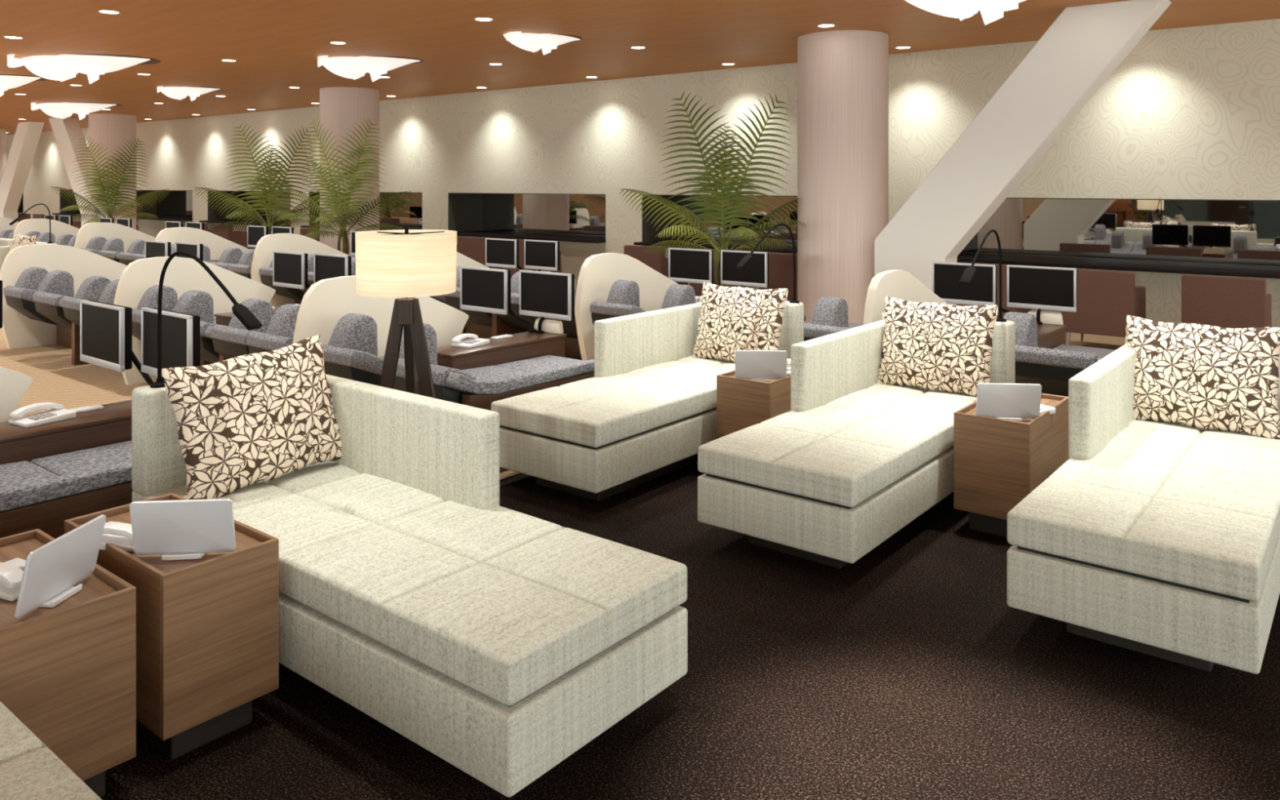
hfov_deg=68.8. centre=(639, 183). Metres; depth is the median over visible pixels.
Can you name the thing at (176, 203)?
window
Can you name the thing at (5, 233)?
seat
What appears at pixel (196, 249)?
monitor
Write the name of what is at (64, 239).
seat
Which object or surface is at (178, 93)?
ceiling light
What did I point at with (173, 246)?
seat
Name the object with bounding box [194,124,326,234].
potted palm
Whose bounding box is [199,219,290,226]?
countertop
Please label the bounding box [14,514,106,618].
tablet
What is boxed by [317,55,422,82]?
ceiling light
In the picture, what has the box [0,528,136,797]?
side table
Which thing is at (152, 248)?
monitor
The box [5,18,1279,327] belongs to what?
wall
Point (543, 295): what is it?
monitor
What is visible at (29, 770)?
chaise lounge
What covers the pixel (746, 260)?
reading lamp
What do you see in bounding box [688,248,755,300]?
armchair
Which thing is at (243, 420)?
throw pillow
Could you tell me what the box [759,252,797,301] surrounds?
armchair
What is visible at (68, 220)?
monitor
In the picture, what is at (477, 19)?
recessed light
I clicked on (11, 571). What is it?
telephone
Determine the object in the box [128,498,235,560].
tablet
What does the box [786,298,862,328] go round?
seat
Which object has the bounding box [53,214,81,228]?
armchair
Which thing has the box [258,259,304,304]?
seat
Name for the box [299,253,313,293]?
seat
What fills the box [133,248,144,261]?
seat
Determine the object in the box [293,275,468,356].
shell
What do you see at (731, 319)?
throw pillow
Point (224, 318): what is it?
table
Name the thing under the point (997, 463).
side table
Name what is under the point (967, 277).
reading lamp
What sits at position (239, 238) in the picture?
armchair
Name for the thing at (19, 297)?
seat
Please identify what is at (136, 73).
recessed light
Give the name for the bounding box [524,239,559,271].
monitor
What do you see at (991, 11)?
ceiling light
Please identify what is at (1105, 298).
armchair
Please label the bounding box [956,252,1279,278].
countertop
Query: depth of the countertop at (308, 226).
18.19 m
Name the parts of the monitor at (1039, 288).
stand arm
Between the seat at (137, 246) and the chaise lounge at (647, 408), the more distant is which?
the seat at (137, 246)
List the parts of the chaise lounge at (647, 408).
armrest, backrest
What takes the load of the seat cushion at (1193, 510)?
on the chaise lounge at (1161, 540)
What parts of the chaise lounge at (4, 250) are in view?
armrest, backrest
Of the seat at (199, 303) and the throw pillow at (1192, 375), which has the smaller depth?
the throw pillow at (1192, 375)
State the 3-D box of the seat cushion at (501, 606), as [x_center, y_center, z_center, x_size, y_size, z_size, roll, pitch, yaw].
[-0.887,1.203,3.178,2.055,0.126,0.745,0,0,39]
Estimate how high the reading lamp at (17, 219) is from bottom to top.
0.517 m
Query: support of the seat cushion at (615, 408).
on the chaise lounge at (647, 408)
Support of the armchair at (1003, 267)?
on the floor at (55, 380)
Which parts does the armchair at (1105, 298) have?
leg, leg, arm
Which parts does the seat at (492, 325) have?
seat, panel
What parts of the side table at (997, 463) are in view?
panel, panel, panel, panel, panel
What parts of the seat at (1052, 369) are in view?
seat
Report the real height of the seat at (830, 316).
0.801 m
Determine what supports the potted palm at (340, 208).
on the floor at (55, 380)
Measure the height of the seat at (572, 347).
0.801 m
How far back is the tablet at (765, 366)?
5.08 m
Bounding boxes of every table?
[0,400,131,464]
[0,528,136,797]
[64,493,279,759]
[213,303,300,326]
[436,317,566,369]
[465,270,551,339]
[716,363,791,439]
[953,393,1069,537]
[1027,309,1066,348]
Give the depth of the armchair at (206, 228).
19.63 m
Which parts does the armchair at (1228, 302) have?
arm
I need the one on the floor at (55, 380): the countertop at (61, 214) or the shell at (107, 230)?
the shell at (107, 230)
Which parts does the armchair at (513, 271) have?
backrest, arm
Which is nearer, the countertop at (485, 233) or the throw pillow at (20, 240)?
the throw pillow at (20, 240)
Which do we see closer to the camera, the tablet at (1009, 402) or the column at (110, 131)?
the tablet at (1009, 402)
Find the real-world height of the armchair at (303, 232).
0.782 m
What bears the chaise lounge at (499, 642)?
on the floor at (904, 670)
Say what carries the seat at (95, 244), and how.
on the floor at (55, 380)
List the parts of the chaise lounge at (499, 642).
backrest, armrest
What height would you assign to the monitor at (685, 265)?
0.424 m
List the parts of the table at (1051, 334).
panel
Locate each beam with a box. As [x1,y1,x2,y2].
[0,121,44,220]
[48,117,103,226]
[874,0,1171,305]
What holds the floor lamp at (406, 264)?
on the floor at (904, 670)
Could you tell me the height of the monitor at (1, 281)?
0.424 m
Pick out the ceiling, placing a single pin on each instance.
(276, 46)
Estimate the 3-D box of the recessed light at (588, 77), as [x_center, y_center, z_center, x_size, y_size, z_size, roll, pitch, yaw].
[-0.722,-1.596,13.966,0.196,0.008,0.196,0,0,39]
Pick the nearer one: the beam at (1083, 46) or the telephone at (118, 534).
the telephone at (118, 534)
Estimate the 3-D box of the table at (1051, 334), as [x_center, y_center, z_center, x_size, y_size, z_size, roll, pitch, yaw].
[2.713,1.272,6.582,0.300,0.655,1.020,0,0,39]
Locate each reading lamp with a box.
[8,203,53,243]
[150,250,262,388]
[736,222,799,303]
[959,229,1006,321]
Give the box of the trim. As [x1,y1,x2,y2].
[59,189,1279,241]
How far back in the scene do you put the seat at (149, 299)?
7.29 m
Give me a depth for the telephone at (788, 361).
5.32 m
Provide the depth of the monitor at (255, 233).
13.74 m
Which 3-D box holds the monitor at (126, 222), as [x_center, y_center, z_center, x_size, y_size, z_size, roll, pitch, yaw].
[-9.216,0.827,16.677,0.490,0.424,0.158,0,0,39]
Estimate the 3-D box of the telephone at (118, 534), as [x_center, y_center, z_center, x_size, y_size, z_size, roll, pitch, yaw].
[-1.555,1.042,2.816,0.210,0.068,0.150,0,0,9]
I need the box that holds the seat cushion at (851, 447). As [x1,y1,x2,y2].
[697,382,976,506]
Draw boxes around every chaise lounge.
[0,237,13,246]
[0,241,56,271]
[0,701,102,799]
[131,373,687,797]
[491,295,804,501]
[697,312,1014,568]
[1007,335,1279,674]
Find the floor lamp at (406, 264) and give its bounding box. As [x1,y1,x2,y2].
[355,226,457,398]
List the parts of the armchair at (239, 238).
backrest, arm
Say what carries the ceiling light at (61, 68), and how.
attached to the ceiling
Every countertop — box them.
[52,213,80,216]
[136,215,192,221]
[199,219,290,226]
[300,225,422,230]
[457,230,605,243]
[633,239,797,253]
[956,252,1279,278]
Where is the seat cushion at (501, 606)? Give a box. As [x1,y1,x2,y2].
[132,461,687,706]
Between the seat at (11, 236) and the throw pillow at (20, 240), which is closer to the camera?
the throw pillow at (20, 240)
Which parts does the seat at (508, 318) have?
seat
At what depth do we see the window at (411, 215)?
18.76 m
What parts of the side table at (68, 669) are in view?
panel, panel, panel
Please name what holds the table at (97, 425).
on the floor at (55, 380)
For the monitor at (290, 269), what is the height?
0.424 m
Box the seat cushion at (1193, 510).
[1007,419,1279,601]
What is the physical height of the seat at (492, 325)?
0.801 m
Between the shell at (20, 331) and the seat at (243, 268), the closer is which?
the shell at (20, 331)
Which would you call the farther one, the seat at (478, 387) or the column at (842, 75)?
the column at (842, 75)
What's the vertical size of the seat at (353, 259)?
0.801 m
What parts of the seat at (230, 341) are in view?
seat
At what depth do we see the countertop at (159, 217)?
23.38 m
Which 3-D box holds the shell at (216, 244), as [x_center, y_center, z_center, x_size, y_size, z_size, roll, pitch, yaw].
[-6.188,1.100,13.193,0.140,1.000,1.335,0,0,39]
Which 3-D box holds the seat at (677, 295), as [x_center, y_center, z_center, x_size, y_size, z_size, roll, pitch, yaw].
[0.804,1.200,7.654,0.638,0.801,1.360,0,0,39]
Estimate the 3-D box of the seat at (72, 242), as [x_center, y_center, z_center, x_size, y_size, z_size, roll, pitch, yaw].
[-8.520,1.200,15.071,0.470,0.801,1.360,0,0,39]
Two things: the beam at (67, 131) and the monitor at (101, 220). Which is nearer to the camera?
the monitor at (101, 220)
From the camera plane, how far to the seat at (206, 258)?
12.26 m
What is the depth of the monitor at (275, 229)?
13.41 m
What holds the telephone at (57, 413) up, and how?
on the table at (97, 425)
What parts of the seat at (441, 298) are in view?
seat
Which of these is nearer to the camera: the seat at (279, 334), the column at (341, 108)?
the seat at (279, 334)
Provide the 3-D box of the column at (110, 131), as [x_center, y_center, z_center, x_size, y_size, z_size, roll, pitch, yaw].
[-12.250,0.000,21.706,0.970,3.200,0.970,0,0,39]
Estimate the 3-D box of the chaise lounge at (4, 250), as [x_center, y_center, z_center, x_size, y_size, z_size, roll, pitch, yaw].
[-8.481,1.184,11.538,0.747,0.832,2.059,0,0,39]
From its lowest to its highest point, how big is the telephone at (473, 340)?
0.068 m
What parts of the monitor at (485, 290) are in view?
frame, stand arm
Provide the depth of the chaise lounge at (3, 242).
12.91 m
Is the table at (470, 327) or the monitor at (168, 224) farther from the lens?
the monitor at (168, 224)
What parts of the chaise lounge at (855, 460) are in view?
armrest, backrest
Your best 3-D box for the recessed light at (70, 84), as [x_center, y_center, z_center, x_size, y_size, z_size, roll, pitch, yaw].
[-9.123,-1.596,15.116,0.196,0.008,0.196,0,0,39]
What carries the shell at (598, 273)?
on the floor at (55, 380)
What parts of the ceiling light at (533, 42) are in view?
lamp shade, lamp shade, mounting plate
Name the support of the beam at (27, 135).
on the floor at (55, 380)
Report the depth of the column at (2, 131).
27.01 m
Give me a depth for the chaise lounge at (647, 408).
4.96 m
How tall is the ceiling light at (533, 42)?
0.198 m
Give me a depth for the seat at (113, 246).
13.79 m
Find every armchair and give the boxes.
[17,213,31,222]
[32,213,44,218]
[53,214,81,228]
[204,222,213,233]
[213,223,255,248]
[300,227,319,241]
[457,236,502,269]
[502,239,561,278]
[623,244,688,284]
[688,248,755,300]
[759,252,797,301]
[956,262,1031,318]
[1061,268,1146,345]
[1181,274,1271,328]
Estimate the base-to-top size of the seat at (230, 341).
0.801 m
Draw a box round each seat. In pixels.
[0,228,13,238]
[0,440,133,538]
[3,266,75,348]
[8,230,14,239]
[26,231,40,239]
[32,270,88,365]
[35,231,55,243]
[55,233,73,245]
[61,275,111,326]
[66,235,76,246]
[80,235,106,254]
[98,237,124,262]
[98,279,119,304]
[118,240,144,265]
[132,284,215,365]
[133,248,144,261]
[171,243,175,253]
[173,289,226,363]
[203,244,210,262]
[209,247,242,270]
[210,298,273,359]
[227,248,254,279]
[246,303,300,354]
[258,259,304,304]
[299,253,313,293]
[322,313,384,386]
[351,257,355,275]
[382,323,594,473]
[429,294,465,340]
[444,266,525,338]
[496,271,565,356]
[531,280,582,359]
[590,279,645,324]
[661,284,805,323]
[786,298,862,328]
[804,296,851,341]
[1003,311,1115,396]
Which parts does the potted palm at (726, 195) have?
stem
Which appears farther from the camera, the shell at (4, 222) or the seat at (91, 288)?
the shell at (4, 222)
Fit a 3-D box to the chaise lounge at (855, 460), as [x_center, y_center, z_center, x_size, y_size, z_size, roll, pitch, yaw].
[1.180,1.184,4.677,0.747,0.832,2.059,0,0,39]
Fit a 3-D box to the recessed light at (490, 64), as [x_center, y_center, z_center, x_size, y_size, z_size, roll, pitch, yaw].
[-1.924,-1.596,12.456,0.196,0.008,0.196,0,0,39]
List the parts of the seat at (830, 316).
seat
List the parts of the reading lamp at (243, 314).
stem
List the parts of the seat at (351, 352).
seat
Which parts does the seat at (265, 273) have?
seat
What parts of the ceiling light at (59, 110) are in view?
lamp shade, lamp shade, mounting plate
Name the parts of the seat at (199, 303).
rail, seat, panel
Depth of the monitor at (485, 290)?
6.79 m
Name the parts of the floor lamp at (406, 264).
leg, lamp shade, leg, leg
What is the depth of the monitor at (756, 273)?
8.56 m
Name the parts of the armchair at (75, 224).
arm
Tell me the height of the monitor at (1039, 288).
0.424 m
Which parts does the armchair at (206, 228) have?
backrest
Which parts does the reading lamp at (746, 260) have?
stem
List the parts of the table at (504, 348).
panel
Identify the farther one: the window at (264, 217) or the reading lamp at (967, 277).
the window at (264, 217)
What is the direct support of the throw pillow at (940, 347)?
on the chaise lounge at (855, 460)
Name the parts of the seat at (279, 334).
seat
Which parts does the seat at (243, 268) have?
seat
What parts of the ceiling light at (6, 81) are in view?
lamp shade, mounting plate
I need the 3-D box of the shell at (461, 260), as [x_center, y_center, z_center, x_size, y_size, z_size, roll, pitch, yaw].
[-2.118,1.100,9.956,0.140,1.000,1.335,0,0,39]
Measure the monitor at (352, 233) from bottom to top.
0.424 m
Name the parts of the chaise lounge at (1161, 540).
armrest, backrest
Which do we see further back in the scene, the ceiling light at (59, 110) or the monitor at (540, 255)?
the ceiling light at (59, 110)
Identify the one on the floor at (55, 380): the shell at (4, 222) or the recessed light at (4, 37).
the shell at (4, 222)
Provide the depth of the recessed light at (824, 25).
9.43 m
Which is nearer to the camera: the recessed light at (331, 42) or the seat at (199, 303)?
the seat at (199, 303)
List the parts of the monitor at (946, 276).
frame, stand arm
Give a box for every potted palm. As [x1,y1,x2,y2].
[51,135,168,226]
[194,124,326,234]
[275,119,413,254]
[618,90,806,286]
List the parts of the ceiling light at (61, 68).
lamp shade, lamp shade, mounting plate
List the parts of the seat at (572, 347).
seat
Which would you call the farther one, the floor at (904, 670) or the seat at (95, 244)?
the seat at (95, 244)
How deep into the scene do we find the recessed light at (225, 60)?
12.11 m
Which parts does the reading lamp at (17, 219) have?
stem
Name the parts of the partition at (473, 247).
arm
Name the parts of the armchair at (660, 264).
backrest, arm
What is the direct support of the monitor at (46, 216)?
on the table
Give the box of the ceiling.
[0,0,1279,134]
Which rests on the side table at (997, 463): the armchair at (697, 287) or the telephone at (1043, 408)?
the telephone at (1043, 408)
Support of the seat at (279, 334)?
on the floor at (55, 380)
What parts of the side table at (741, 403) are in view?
panel, panel, panel, panel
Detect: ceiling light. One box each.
[0,74,49,97]
[7,53,160,84]
[31,102,122,119]
[156,86,222,101]
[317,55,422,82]
[503,31,582,54]
[904,0,1026,25]
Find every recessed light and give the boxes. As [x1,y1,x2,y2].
[2,35,24,39]
[69,84,83,86]
[97,9,120,14]
[136,73,151,75]
[220,59,236,62]
[328,41,346,44]
[473,17,493,22]
[488,62,502,65]
[585,75,598,78]
[629,46,646,48]
[720,62,735,65]
[816,23,835,27]
[894,45,911,48]
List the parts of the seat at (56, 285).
seat, panel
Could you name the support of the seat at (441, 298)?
on the floor at (55, 380)
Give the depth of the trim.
16.96 m
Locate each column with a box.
[0,128,5,182]
[88,113,136,230]
[320,86,379,257]
[797,30,888,324]
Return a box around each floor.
[0,282,1124,479]
[100,461,1279,799]
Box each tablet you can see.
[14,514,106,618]
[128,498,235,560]
[734,350,786,382]
[975,382,1041,421]
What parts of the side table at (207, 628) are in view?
panel, panel, panel, panel, panel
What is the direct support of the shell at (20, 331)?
on the floor at (55, 380)
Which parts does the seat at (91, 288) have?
seat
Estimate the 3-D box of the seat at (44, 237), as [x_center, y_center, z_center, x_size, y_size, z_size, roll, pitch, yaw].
[-9.370,1.200,15.747,0.638,0.801,1.360,0,0,39]
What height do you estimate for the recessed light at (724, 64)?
0.008 m
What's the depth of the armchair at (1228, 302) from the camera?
8.22 m
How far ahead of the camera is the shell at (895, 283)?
6.41 m
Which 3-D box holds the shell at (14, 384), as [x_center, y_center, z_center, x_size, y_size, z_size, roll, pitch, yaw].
[-3.445,1.100,4.111,0.140,1.000,1.335,0,0,39]
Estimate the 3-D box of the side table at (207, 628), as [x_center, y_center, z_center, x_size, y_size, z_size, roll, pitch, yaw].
[-1.440,1.327,2.856,0.670,0.545,0.338,0,0,39]
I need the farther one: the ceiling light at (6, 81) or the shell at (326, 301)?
the ceiling light at (6, 81)
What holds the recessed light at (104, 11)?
in the ceiling
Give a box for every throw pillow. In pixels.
[8,233,36,253]
[161,334,342,499]
[692,281,788,362]
[877,296,998,396]
[1125,315,1279,439]
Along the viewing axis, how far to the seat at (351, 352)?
5.61 m
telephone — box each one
[0,557,26,600]
[8,402,75,427]
[99,521,134,551]
[451,333,489,348]
[695,296,700,303]
[786,358,791,375]
[1040,404,1055,414]
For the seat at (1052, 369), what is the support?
on the floor at (55, 380)
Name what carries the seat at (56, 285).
on the floor at (55, 380)
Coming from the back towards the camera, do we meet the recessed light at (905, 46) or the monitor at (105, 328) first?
the recessed light at (905, 46)
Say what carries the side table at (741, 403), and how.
on the floor at (904, 670)
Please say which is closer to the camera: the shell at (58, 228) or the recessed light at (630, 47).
the recessed light at (630, 47)
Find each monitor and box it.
[0,280,2,328]
[44,214,57,220]
[59,215,72,226]
[80,300,153,385]
[99,217,114,222]
[116,217,131,227]
[141,306,199,381]
[144,240,171,258]
[165,221,182,228]
[175,241,203,261]
[186,222,204,230]
[247,225,268,247]
[271,226,293,234]
[272,250,311,288]
[313,253,351,283]
[350,231,361,255]
[460,266,537,332]
[485,238,524,270]
[519,270,574,333]
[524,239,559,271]
[668,247,719,285]
[720,249,768,287]
[932,261,1011,312]
[1006,264,1077,324]
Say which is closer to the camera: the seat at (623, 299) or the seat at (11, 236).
the seat at (623, 299)
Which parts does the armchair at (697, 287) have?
backrest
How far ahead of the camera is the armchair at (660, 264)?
12.19 m
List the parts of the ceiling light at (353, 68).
lamp shade, lamp shade, mounting plate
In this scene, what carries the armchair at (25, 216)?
on the floor at (55, 380)
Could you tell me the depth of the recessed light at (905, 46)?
10.95 m
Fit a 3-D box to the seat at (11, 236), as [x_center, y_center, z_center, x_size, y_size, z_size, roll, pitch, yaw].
[-10.555,1.200,16.690,0.470,0.801,1.360,0,0,39]
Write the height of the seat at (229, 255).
0.801 m
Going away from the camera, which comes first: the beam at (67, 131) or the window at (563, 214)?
the window at (563, 214)
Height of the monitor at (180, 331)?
0.424 m
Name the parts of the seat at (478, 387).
seat, rail, panel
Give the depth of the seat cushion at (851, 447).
4.12 m
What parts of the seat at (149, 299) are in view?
seat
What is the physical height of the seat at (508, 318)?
0.801 m
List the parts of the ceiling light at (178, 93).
lamp shade, lamp shade, mounting plate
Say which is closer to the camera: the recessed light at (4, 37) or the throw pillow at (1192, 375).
the throw pillow at (1192, 375)
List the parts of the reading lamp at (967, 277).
stem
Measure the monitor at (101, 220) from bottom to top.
0.424 m
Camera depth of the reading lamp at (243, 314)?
3.48 m
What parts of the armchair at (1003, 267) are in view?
arm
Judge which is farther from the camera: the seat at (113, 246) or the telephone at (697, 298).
the seat at (113, 246)
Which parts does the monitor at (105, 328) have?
frame, stand arm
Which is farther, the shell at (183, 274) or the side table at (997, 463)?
the shell at (183, 274)
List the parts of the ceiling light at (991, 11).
lamp shade, lamp shade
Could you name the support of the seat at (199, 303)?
on the floor at (55, 380)
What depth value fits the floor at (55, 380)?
7.79 m
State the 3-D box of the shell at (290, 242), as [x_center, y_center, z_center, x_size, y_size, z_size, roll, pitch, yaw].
[-4.153,1.100,11.574,0.140,1.000,1.335,0,0,39]
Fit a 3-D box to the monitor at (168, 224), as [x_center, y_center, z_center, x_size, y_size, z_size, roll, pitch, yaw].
[-7.532,0.827,15.305,0.745,0.424,0.131,0,0,39]
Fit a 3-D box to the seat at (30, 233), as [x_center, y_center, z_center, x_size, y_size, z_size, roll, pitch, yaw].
[-9.999,1.200,16.248,0.440,0.801,1.360,0,0,39]
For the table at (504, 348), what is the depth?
6.12 m
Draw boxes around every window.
[17,194,22,208]
[156,190,192,217]
[240,191,290,221]
[379,192,422,227]
[482,193,604,235]
[674,195,797,244]
[960,198,1279,266]
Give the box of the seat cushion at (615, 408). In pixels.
[491,355,735,447]
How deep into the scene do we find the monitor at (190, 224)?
14.99 m
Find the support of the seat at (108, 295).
on the floor at (55, 380)
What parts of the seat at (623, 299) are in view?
seat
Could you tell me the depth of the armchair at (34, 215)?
25.23 m
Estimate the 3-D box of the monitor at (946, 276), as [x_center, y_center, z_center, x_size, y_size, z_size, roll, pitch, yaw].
[2.641,0.827,7.211,0.745,0.424,0.131,0,0,39]
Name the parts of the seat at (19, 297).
seat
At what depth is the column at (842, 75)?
9.77 m
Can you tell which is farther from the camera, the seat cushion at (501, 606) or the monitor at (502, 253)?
the monitor at (502, 253)
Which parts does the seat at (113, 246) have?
seat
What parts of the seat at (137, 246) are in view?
seat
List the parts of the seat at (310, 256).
seat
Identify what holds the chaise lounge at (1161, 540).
on the floor at (904, 670)
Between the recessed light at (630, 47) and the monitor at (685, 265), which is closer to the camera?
the monitor at (685, 265)
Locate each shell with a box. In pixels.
[0,216,18,232]
[0,244,127,349]
[0,366,33,422]
[13,218,79,242]
[74,222,155,252]
[113,256,275,385]
[155,226,248,260]
[250,233,351,306]
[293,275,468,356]
[456,251,489,268]
[574,253,677,360]
[862,269,948,324]
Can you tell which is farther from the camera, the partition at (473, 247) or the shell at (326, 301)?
the partition at (473, 247)
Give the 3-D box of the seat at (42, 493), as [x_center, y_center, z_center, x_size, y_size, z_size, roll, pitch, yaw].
[-2.434,1.200,3.584,0.638,0.801,1.360,0,0,39]
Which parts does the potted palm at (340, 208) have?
stem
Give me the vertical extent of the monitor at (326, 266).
0.424 m
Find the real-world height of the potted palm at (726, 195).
2.599 m
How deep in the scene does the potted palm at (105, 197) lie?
19.26 m
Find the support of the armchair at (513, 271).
on the floor at (55, 380)

